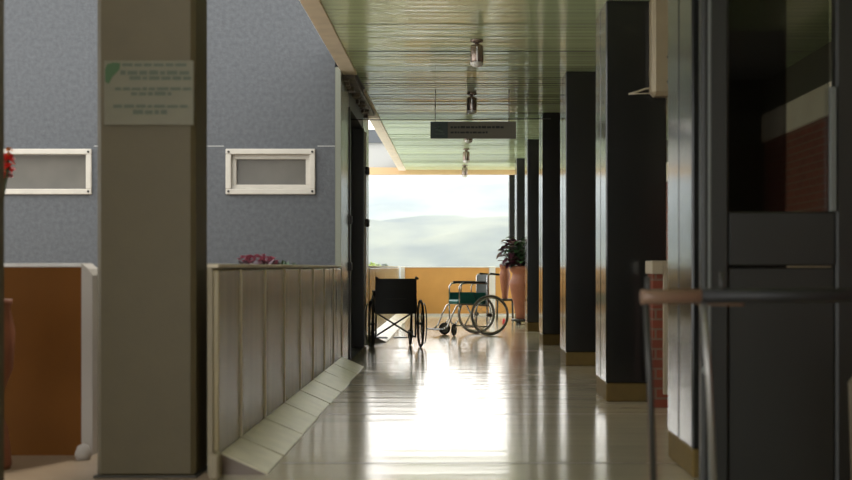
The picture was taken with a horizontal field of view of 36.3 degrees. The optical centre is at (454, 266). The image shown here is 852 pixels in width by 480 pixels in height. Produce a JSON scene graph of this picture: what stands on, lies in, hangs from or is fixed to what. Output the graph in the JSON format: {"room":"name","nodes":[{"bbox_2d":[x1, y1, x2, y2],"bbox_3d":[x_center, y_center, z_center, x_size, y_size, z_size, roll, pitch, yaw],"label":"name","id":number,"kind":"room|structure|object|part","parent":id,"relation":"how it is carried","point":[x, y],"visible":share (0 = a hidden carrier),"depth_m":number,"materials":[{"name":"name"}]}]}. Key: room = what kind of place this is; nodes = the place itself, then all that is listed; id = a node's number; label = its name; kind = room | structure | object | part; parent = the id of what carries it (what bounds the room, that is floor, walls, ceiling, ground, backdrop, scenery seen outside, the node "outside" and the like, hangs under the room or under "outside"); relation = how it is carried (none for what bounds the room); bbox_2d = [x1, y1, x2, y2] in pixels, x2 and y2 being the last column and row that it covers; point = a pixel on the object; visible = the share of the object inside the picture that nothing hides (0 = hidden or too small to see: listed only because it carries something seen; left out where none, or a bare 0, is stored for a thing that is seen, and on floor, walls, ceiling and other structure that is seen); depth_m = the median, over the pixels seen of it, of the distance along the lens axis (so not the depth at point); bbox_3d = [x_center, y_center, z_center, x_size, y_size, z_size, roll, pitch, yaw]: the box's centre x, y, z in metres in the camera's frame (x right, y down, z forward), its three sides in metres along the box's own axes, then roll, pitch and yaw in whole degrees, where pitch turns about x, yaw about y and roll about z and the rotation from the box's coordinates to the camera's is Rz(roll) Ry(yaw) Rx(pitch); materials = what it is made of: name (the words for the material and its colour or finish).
{"room":"hospital interior","nodes":[
{"label":"hospital interior","id":0,"kind":"room"},
{"bbox_2d":[4,263,97,455],"bbox_3d":[-3.251,0.490,6.989,2.658,1.020,0.202,0,0,0],"label":"wall","id":1,"kind":"structure","parent":0,"point":[51,390],"depth_m":6.90,"materials":[{"name":"paint"}]},
{"bbox_3d":[-1.951,0.490,6.990,0.058,1.020,0.200,0,0,0],"label":"trim","id":2,"kind":"part","parent":1,"relation":"part of","materials":[{"name":"beige paint"}]},
{"bbox_2d":[4,0,336,267],"bbox_3d":[-4.350,-1.600,13.108,6.300,5.200,0.223,0,0,0],"label":"wall","id":3,"kind":"structure","parent":0,"point":[271,73],"depth_m":13.00,"materials":[{"name":"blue paint"}]},
{"bbox_2d":[4,149,91,194],"bbox_3d":[-4.168,-0.953,13.017,1.075,0.455,0.106,0,0,0],"label":"window","id":4,"kind":"structure","parent":3,"relation":"in","point":[38,171],"depth_m":13.06,"materials":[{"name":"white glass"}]},
{"bbox_3d":[-4.168,-0.953,13.065,0.965,0.345,0.010,0,0,0],"label":"pane","id":5,"kind":"part","parent":4,"relation":"part of","materials":[{"name":"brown glass"}]},
{"bbox_2d":[226,149,314,194],"bbox_3d":[-1.843,-0.953,13.022,0.895,0.455,0.116,0,0,0],"label":"window","id":6,"kind":"structure","parent":3,"relation":"in","point":[248,171],"depth_m":13.02,"materials":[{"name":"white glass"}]},
{"bbox_3d":[-1.843,-0.953,13.050,0.785,0.345,0.060,0,0,0],"label":"sash","id":7,"kind":"part","parent":6,"relation":"part of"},
{"bbox_3d":[-1.843,-0.953,13.065,0.695,0.255,0.010,0,0,0],"label":"pane","id":8,"kind":"part","parent":6,"relation":"part of","materials":[{"name":"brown glass"}]},
{"bbox_2d":[4,316,698,479],"bbox_3d":[-2.500,1.100,12.325,13.000,0.201,28.650,0,0,0],"label":"floor","id":9,"kind":"structure","parent":0,"point":[505,405],"depth_m":8.25,"materials":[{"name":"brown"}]},
{"bbox_2d":[0,0,3,479],"bbox_3d":[-2.100,-1.500,5.350,0.424,5.000,0.324,0,0,0],"label":"column","id":10,"kind":"structure","parent":9,"relation":"on","point":[1,1],"depth_m":5.45,"materials":[{"name":"grey"}]},
{"bbox_2d":[4,299,14,469],"bbox_3d":[-2.313,0.580,6.450,0.250,0.840,0.248,0,0,0],"label":"terracotta pot","id":11,"kind":"object","parent":9,"relation":"on","point":[9,329],"visible":0.68,"depth_m":6.42,"materials":[{"name":"brown ceramic"}]},
{"bbox_2d":[4,147,15,195],"bbox_3d":[-2.271,-0.207,6.450,0.205,0.775,0.143,0,0,0],"label":"flower plant","id":12,"kind":"object","parent":11,"relation":"on","point":[8,156],"visible":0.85,"depth_m":6.43,"materials":[{"name":"red plant"}]},
{"bbox_2d":[75,443,91,460],"bbox_3d":[-1.930,0.958,6.750,0.090,0.085,0.090,0,0,0],"label":"stone","id":13,"kind":"object","parent":9,"relation":"on","point":[83,452],"visible":1,"depth_m":6.72,"materials":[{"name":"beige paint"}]},
{"bbox_2d":[93,0,206,477],"bbox_3d":[-1.466,-1.500,6.320,0.492,5.000,0.344,0,0,0],"label":"column","id":14,"kind":"structure","parent":9,"relation":"on","point":[152,179],"depth_m":6.16,"materials":[{"name":"grey paint"}]},
{"bbox_2d":[104,61,193,124],"bbox_3d":[-1.446,-0.823,6.152,0.423,0.306,0.014,0,0,0],"label":"plaque","id":15,"kind":"object","parent":14,"relation":"attached to","point":[135,92],"visible":1,"depth_m":6.15,"materials":[{"name":"grey"}]},
{"bbox_2d":[209,452,221,479],"bbox_3d":[-1.133,0.940,6.155,0.045,0.120,0.110,0,0,0],"label":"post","id":16,"kind":"object","parent":9,"relation":"on","point":[215,459],"visible":1,"depth_m":6.11,"materials":[{"name":"beige wood"}]},
{"bbox_2d":[207,264,342,475],"bbox_3d":[-1.153,0.492,9.605,0.067,1.015,6.778,0,0,0],"label":"parapet","id":17,"kind":"object","parent":9,"relation":"on","point":[272,330],"visible":0.81,"depth_m":7.59,"materials":[{"name":"beige tile"}]},
{"bbox_2d":[221,357,363,474],"bbox_3d":[-1.014,0.947,9.623,0.226,0.105,6.735,0,0,0],"label":"ledge","id":18,"kind":"object","parent":9,"relation":"on","point":[258,451],"visible":0.98,"depth_m":7.72,"materials":[{"name":"stone"}]},
{"bbox_2d":[369,266,398,332],"bbox_3d":[-1.159,0.492,21.790,0.057,1.015,9.188,0,0,0],"label":"parapet","id":19,"kind":"object","parent":9,"relation":"on","point":[382,272],"visible":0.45,"depth_m":19.72,"materials":[{"name":"beige paint"}]},
{"bbox_2d":[371,314,409,341],"bbox_3d":[-1.014,0.947,21.808,0.226,0.105,9.145,0,0,0],"label":"ledge","id":20,"kind":"object","parent":9,"relation":"on","point":[388,333],"visible":0.72,"depth_m":20.09,"materials":[{"name":"stone"}]},
{"bbox_2d":[365,276,426,347],"bbox_3d":[-0.764,0.558,16.308,0.713,0.883,1.018,0,0,-9],"label":"wheelchair","id":21,"kind":"object","parent":9,"relation":"on","point":[389,296],"visible":1,"depth_m":16.08,"materials":[{"name":"black fabric"}]},
{"bbox_3d":[-1.030,0.510,16.328,0.048,0.778,0.668,0,0,-9],"label":"frame","id":22,"kind":"part","parent":21,"relation":"part of","materials":[{"name":"grey metal"}]},
{"bbox_3d":[-0.730,0.362,16.096,0.514,0.436,0.040,0,0,-9],"label":"backrest","id":23,"kind":"part","parent":21,"relation":"part of","materials":[{"name":"black plastic"}]},
{"bbox_3d":[-0.517,0.510,16.410,0.048,0.778,0.668,0,0,-9],"label":"frame","id":24,"kind":"part","parent":21,"relation":"part of","materials":[{"name":"grey metal"}]},
{"bbox_2d":[400,266,404,278],"bbox_3d":[-1.067,0.494,26.575,0.088,1.012,0.210,0,0,0],"label":"post","id":25,"kind":"object","parent":9,"relation":"on","point":[402,268],"visible":0.42,"depth_m":26.47,"materials":[{"name":"white paint"}]},
{"bbox_2d":[405,267,488,315],"bbox_3d":[-0.163,0.495,26.575,1.712,1.010,0.190,0,0,0],"label":"parapet","id":26,"kind":"object","parent":9,"relation":"on","point":[433,283],"visible":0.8,"depth_m":26.50,"materials":[{"name":"orange paint"}]},
{"bbox_3d":[-0.163,0.975,26.494,1.712,0.050,0.012,0,0,0],"label":"skirting","id":27,"kind":"part","parent":26,"relation":"part of","materials":[{"name":"white paint"}]},
{"bbox_2d":[427,273,508,335],"bbox_3d":[0.173,0.542,19.117,1.104,0.915,0.669,0,0,-19],"label":"wheelchair","id":28,"kind":"object","parent":9,"relation":"on","point":[481,297],"visible":1,"depth_m":18.97,"materials":[{"name":"grey metal"}]},
{"bbox_3d":[0.045,0.494,19.324,0.740,0.810,0.048,0,0,-19],"label":"frame","id":29,"kind":"part","parent":28,"relation":"part of","materials":[{"name":"silver metal"}]},
{"bbox_3d":[0.177,0.512,19.119,0.440,0.065,0.426,0,0,-19],"label":"seat","id":30,"kind":"part","parent":28,"relation":"part of","materials":[{"name":"teal plastic"}]},
{"bbox_3d":[0.200,0.494,18.875,0.740,0.810,0.048,0,0,-19],"label":"frame","id":31,"kind":"part","parent":28,"relation":"part of","materials":[{"name":"silver metal"}]},
{"bbox_3d":[0.283,0.221,18.917,0.352,0.028,0.044,0,0,-19],"label":"armrest","id":32,"kind":"part","parent":28,"relation":"part of","materials":[{"name":"black plastic"}]},
{"bbox_3d":[0.417,0.346,19.201,0.040,0.468,0.470,0,0,-19],"label":"backrest","id":33,"kind":"part","parent":28,"relation":"part of","materials":[{"name":"grey fabric"}]},
{"bbox_2d":[489,266,494,313],"bbox_3d":[0.760,0.494,26.575,0.122,1.012,0.210,0,0,0],"label":"post","id":34,"kind":"object","parent":9,"relation":"on","point":[491,268],"visible":0.64,"depth_m":26.47,"materials":[{"name":"white paint"}]},
{"bbox_2d":[495,267,514,315],"bbox_3d":[1.363,0.495,26.575,1.074,1.010,0.190,0,0,0],"label":"parapet","id":35,"kind":"object","parent":9,"relation":"on","point":[498,292],"visible":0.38,"depth_m":26.50,"materials":[{"name":"orange paint"}]},
{"bbox_2d":[496,264,513,319],"bbox_3d":[0.945,0.470,24.600,0.340,1.060,0.340,0,0,0],"label":"terracotta urn","id":36,"kind":"object","parent":9,"relation":"on","point":[504,275],"visible":0.78,"depth_m":24.52,"materials":[{"name":"orange ceramic"}]},
{"bbox_2d":[509,266,524,324],"bbox_3d":[1.180,0.490,22.600,0.470,1.020,0.470,0,0,0],"label":"terracotta urn","id":37,"kind":"object","parent":9,"relation":"on","point":[517,282],"visible":0.66,"depth_m":22.44,"materials":[{"name":"orange ceramic"}]},
{"bbox_2d":[496,236,524,268],"bbox_3d":[1.113,-0.251,22.591,0.804,0.591,0.732,0,0,0],"label":"leafy plant","id":38,"kind":"object","parent":37,"relation":"in","point":[516,256],"visible":0.71,"depth_m":22.45,"materials":[{"name":"green plant"}]},
{"bbox_2d":[515,158,524,317],"bbox_3d":[1.345,-0.490,24.000,0.450,2.980,0.700,0,0,0],"label":"column","id":39,"kind":"structure","parent":9,"relation":"on","point":[520,162],"depth_m":23.65,"materials":[{"name":"black"}]},
{"bbox_2d":[525,139,538,330],"bbox_3d":[1.345,-0.490,20.500,0.450,2.980,0.700,0,0,0],"label":"column","id":40,"kind":"structure","parent":9,"relation":"on","point":[531,145],"depth_m":20.15,"materials":[{"name":"black"}]},
{"bbox_2d":[539,112,559,344],"bbox_3d":[1.345,-0.490,17.000,0.450,2.980,0.700,0,0,0],"label":"column","id":41,"kind":"structure","parent":9,"relation":"on","point":[549,129],"depth_m":16.65,"materials":[{"name":"black"}]},
{"bbox_2d":[560,72,595,365],"bbox_3d":[1.345,-0.490,13.500,0.450,2.980,0.700,0,0,0],"label":"column","id":42,"kind":"structure","parent":9,"relation":"on","point":[577,89],"depth_m":13.15,"materials":[{"name":"black"}]},
{"bbox_2d":[596,1,665,401],"bbox_3d":[1.345,-0.490,10.000,0.450,2.980,0.700,0,0,0],"label":"column","id":43,"kind":"structure","parent":9,"relation":"on","point":[630,129],"depth_m":9.65,"materials":[{"name":"black"}]},
{"bbox_2d":[628,0,667,97],"bbox_3d":[1.456,-1.622,9.563,0.342,0.740,0.178,0,0,0],"label":"electrical box","id":44,"kind":"object","parent":43,"relation":"attached to","point":[658,9],"visible":0.8,"depth_m":9.48,"materials":[{"name":"grey metal"}]},
{"bbox_3d":[1.532,-1.622,9.567,0.190,0.740,0.170,0,0,0],"label":"casing","id":45,"kind":"part","parent":44,"relation":"part of","materials":[{"name":"beige metal"}]},
{"bbox_2d":[668,0,785,477],"bbox_3d":[1.345,-0.490,6.500,0.450,2.980,0.700,0,0,0],"label":"column","id":46,"kind":"structure","parent":9,"relation":"on","point":[683,15],"depth_m":6.34,"materials":[{"name":"black"}]},
{"bbox_2d":[645,261,830,407],"bbox_3d":[2.328,0.477,9.315,1.885,1.045,0.310,0,0,0],"label":"brick wall","id":47,"kind":"structure","parent":9,"relation":"on","point":[658,270],"depth_m":9.20,"materials":[{"name":"red brick"}]},
{"bbox_2d":[640,272,851,479],"bbox_3d":[1.019,0.508,4.221,0.837,0.984,0.090,0,0,0],"label":"barrier","id":48,"kind":"object","parent":9,"relation":"on","point":[721,296],"visible":1,"depth_m":4.19,"materials":[{"name":"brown metal"}]},
{"bbox_3d":[0.624,0.061,4.200,0.017,0.065,0.017,0,0,22],"label":"stub post","id":49,"kind":"part","parent":48,"relation":"part of","materials":[{"name":"grey metal"}]},
{"bbox_3d":[0.635,0.545,4.200,0.056,0.910,0.022,0,0,0],"label":"leg","id":50,"kind":"part","parent":48,"relation":"part of","materials":[{"name":"grey metal"}]},
{"bbox_3d":[0.826,0.548,4.200,0.069,0.904,0.022,0,0,0],"label":"leg","id":51,"kind":"part","parent":48,"relation":"part of","materials":[{"name":"grey metal"}]},
{"bbox_3d":[0.863,0.055,4.200,0.017,0.077,0.017,0,0,22],"label":"stub post","id":52,"kind":"part","parent":48,"relation":"part of","materials":[{"name":"grey metal"}]},
{"bbox_3d":[1.116,0.092,4.200,0.643,0.051,0.048,0,0,0],"label":"handrail","id":53,"kind":"part","parent":48,"relation":"part of","materials":[{"name":"black plastic"}]},
{"bbox_2d":[699,0,851,479],"bbox_3d":[1.576,-0.450,5.925,0.921,2.900,0.130,0,0,0],"label":"door","id":54,"kind":"structure","parent":9,"relation":"on","point":[775,140],"depth_m":5.92,"materials":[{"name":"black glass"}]},
{"bbox_3d":[1.478,-1.036,5.947,0.467,1.568,0.006,0,0,0],"label":"glass pane","id":55,"kind":"part","parent":54,"relation":"part of","materials":[{"name":"grey"}]},
{"bbox_3d":[1.488,0.501,5.945,0.485,0.998,0.050,0,0,0],"label":"panel","id":56,"kind":"part","parent":54,"relation":"part of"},
{"bbox_2d":[848,377,851,479],"bbox_3d":[1.680,0.665,4.900,0.386,0.670,0.386,0,0,0],"label":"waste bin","id":57,"kind":"object","parent":9,"relation":"on","point":[850,380],"visible":1,"depth_m":4.92,"materials":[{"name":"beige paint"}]},
{"bbox_3d":[-1.392,0.505,9.820,0.315,0.990,6.300,0,0,0],"label":"planter box","id":58,"kind":"object","parent":9,"relation":"on","visible":0},
{"bbox_2d":[237,254,280,264],"bbox_3d":[-1.368,-0.050,9.103,0.162,0.086,1.208,0,0,1],"label":"flowering plant","id":59,"kind":"object","parent":58,"relation":"on","point":[248,259],"visible":0.94,"depth_m":9.02,"materials":[{"name":"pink plant"}]},
{"bbox_2d":[276,260,296,264],"bbox_3d":[-1.363,-0.031,10.609,0.157,0.049,0.846,0,0,0],"label":"flowering plant","id":60,"kind":"object","parent":58,"relation":"on","point":[283,262],"visible":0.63,"depth_m":10.51,"materials":[{"name":"green plant"}]},
{"bbox_2d":[335,66,368,359],"bbox_3d":[-2.065,-1.400,15.100,1.870,5.200,4.200,0,0,0],"label":"door frame","id":61,"kind":"structure","parent":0,"point":[341,91],"depth_m":13.41,"materials":[{"name":"grey metal"}]},
{"bbox_2d":[299,0,356,74],"bbox_3d":[-1.075,-2.098,5.650,0.150,0.265,15.300,0,0,0],"label":"trim","id":62,"kind":"structure","parent":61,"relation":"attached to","point":[315,10],"depth_m":10.99,"materials":[{"name":"beige wood"}]},
{"bbox_2d":[349,107,363,359],"bbox_3d":[-1.282,-0.360,15.040,0.355,2.720,2.260,0,0,0],"label":"door","id":63,"kind":"structure","parent":61,"relation":"in","point":[356,266],"depth_m":16.12,"materials":[{"name":"grey metal"}]},
{"bbox_3d":[-1.177,-0.360,13.985,0.105,2.720,0.070,0,0,0],"label":"frame","id":64,"kind":"part","parent":63,"relation":"part of","materials":[{"name":"grey metal"}]},
{"bbox_3d":[-1.205,-0.360,16.145,0.150,2.720,0.050,0,0,0],"label":"frame","id":65,"kind":"part","parent":63,"relation":"part of","materials":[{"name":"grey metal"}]},
{"bbox_2d":[344,75,373,118],"bbox_3d":[-1.119,-2.055,14.950,0.177,0.350,3.300,0,0,0],"label":"trim","id":66,"kind":"structure","parent":61,"relation":"attached to","point":[352,83],"depth_m":14.39,"materials":[{"name":"brown wood"}]},
{"bbox_2d":[364,132,369,344],"bbox_3d":[-1.115,-0.360,16.385,0.070,2.680,0.130,0,0,0],"label":"door","id":67,"kind":"structure","parent":61,"relation":"in","point":[366,169],"depth_m":16.35,"materials":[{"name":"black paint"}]},
{"bbox_2d":[363,89,405,170],"bbox_3d":[-1.075,-2.098,20.550,0.150,0.265,11.900,0,0,0],"label":"trim","id":68,"kind":"structure","parent":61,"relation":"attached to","point":[378,126],"depth_m":19.73,"materials":[{"name":"beige wood"}]},
{"bbox_2d":[349,93,362,128],"bbox_3d":[-2.020,-1.860,15.050,1.760,0.280,2.200,0,0,0],"label":"wall","id":69,"kind":"structure","parent":0,"point":[356,113],"depth_m":15.20,"materials":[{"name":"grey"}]},
{"bbox_2d":[351,118,550,119],"bbox_3d":[-0.040,-1.718,15.101,2.329,0.045,0.020,0,0,-5],"label":"cable","id":70,"kind":"object","parent":69,"relation":"attached to","point":[521,118],"visible":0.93,"depth_m":15.09,"materials":[{"name":"grey metal"}]},
{"bbox_2d":[369,143,395,166],"bbox_3d":[-3.580,-2.280,26.610,4.840,0.500,0.180,0,0,0],"label":"wall","id":71,"kind":"structure","parent":0,"point":[379,156],"depth_m":26.52,"materials":[{"name":"grey paint"}]},
{"bbox_2d":[369,129,381,142],"bbox_3d":[-3.580,-2.665,26.595,4.840,0.270,0.310,0,0,0],"label":"trim","id":72,"kind":"structure","parent":71,"relation":"attached to","point":[373,136],"depth_m":26.44,"materials":[{"name":"grey paint"}]},
{"bbox_2d":[369,167,514,174],"bbox_3d":[-0.900,-1.960,26.600,10.200,0.140,0.200,0,0,0],"label":"trim","id":73,"kind":"structure","parent":71,"relation":"attached to","point":[373,170],"depth_m":26.50,"materials":[{"name":"brown"}]},
{"bbox_2d":[508,175,514,265],"bbox_3d":[1.345,-0.490,27.050,0.450,2.980,0.400,0,0,0],"label":"column","id":74,"kind":"structure","parent":0,"point":[511,178],"depth_m":26.85,"materials":[{"name":"black"}]},
{"bbox_2d":[320,0,830,169],"bbox_3d":[1.525,-2.102,12.450,5.350,0.256,28.900,0,0,0],"label":"ceiling","id":75,"kind":"structure","parent":0,"point":[400,52],"depth_m":12.45,"materials":[{"name":"green wood"}]},
{"bbox_2d":[462,165,467,177],"bbox_3d":[0.190,-1.857,25.218,0.116,0.245,0.120,0,0,0],"label":"ceiling lamp","id":76,"kind":"object","parent":75,"relation":"attached to","point":[464,168],"visible":1,"depth_m":25.17,"materials":[{"name":"silver metal"}]},
{"bbox_3d":[0.190,-1.857,25.220,0.116,0.155,0.116,0,0,0],"label":"lamp shade","id":77,"kind":"part","parent":76,"relation":"part of","materials":[{"name":"brown metal"}]},
{"bbox_2d":[463,148,469,162],"bbox_3d":[0.190,-1.857,21.738,0.116,0.245,0.120,0,0,0],"label":"ceiling lamp","id":78,"kind":"object","parent":75,"relation":"attached to","point":[466,154],"visible":1,"depth_m":21.70,"materials":[{"name":"silver metal"}]},
{"bbox_3d":[0.190,-1.857,21.740,0.116,0.155,0.116,0,0,0],"label":"lamp shade","id":79,"kind":"part","parent":78,"relation":"part of","materials":[{"name":"white glass"}]},
{"bbox_2d":[467,92,476,113],"bbox_3d":[0.190,-1.857,14.778,0.116,0.245,0.120,0,0,0],"label":"ceiling lamp","id":80,"kind":"object","parent":75,"relation":"attached to","point":[471,101],"visible":1,"depth_m":14.74,"materials":[{"name":"silver metal"}]},
{"bbox_3d":[0.190,-1.764,14.780,0.100,0.060,0.100,0,0,0],"label":"glass globe","id":81,"kind":"part","parent":80,"relation":"part of","materials":[{"name":"white glass"}]},
{"bbox_3d":[0.190,-1.954,14.780,0.110,0.050,0.110,0,0,0],"label":"mounting plate","id":82,"kind":"part","parent":80,"relation":"part of","materials":[{"name":"brown metal"}]},
{"bbox_3d":[0.190,-1.857,14.780,0.116,0.155,0.116,0,0,0],"label":"lamp shade","id":83,"kind":"part","parent":80,"relation":"part of","materials":[{"name":"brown metal"}]},
{"bbox_2d":[430,89,515,138],"bbox_3d":[0.204,-1.706,14.495,0.954,0.549,0.049,0,0,0],"label":"sign","id":84,"kind":"object","parent":75,"relation":"hanging from","point":[438,130],"visible":1,"depth_m":14.48,"materials":[{"name":"brown metal"}]},
{"bbox_3d":[-0.221,-1.798,14.500,0.009,0.364,0.010,0,0,0],"label":"hanger rod","id":85,"kind":"part","parent":84,"relation":"part of","materials":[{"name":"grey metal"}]},
{"bbox_3d":[-0.176,-1.526,14.477,0.191,0.184,0.007,0,0,0],"label":"pictogram panel","id":86,"kind":"part","parent":84,"relation":"part of","materials":[{"name":"black plastic"}]},
{"bbox_2d":[470,38,483,66],"bbox_3d":[0.190,-1.857,11.298,0.116,0.245,0.120,0,0,0],"label":"ceiling lamp","id":87,"kind":"object","parent":75,"relation":"attached to","point":[476,50],"visible":1,"depth_m":11.26,"materials":[{"name":"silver metal"}]},
{"bbox_3d":[0.190,-1.954,11.300,0.110,0.050,0.110,0,0,0],"label":"mounting plate","id":88,"kind":"part","parent":87,"relation":"part of","materials":[{"name":"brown metal"}]},
{"bbox_3d":[0.190,-1.857,11.300,0.116,0.155,0.116,0,0,0],"label":"lamp shade","id":89,"kind":"part","parent":87,"relation":"part of","materials":[{"name":"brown metal"}]},
{"bbox_3d":[0.190,-1.764,11.300,0.100,0.060,0.100,0,0,0],"label":"glass globe","id":90,"kind":"part","parent":87,"relation":"part of","materials":[{"name":"white glass"}]},
{"bbox_2d":[666,42,830,260],"bbox_3d":[3.400,-0.490,10.000,0.200,2.980,24.000,0,0,0],"label":"wall","id":91,"kind":"structure","parent":0,"point":[667,181],"depth_m":20.19,"materials":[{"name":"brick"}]},
{"bbox_2d":[666,82,830,181],"bbox_3d":[3.385,-1.475,10.000,0.230,0.290,24.000,0,0,0],"label":"trim","id":92,"kind":"structure","parent":91,"relation":"attached to","point":[829,82],"depth_m":20.01,"materials":[{"name":"grey metal"}]},
{"label":"outside","id":93,"kind":"structure","parent":0,"visible":0},
{"bbox_2d":[369,175,507,278],"bbox_3d":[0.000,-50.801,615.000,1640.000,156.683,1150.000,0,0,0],"label":"sky","id":94,"kind":"structure","parent":93,"point":[416,220],"depth_m":404.10,"materials":[{"name":"white"}]}
]}

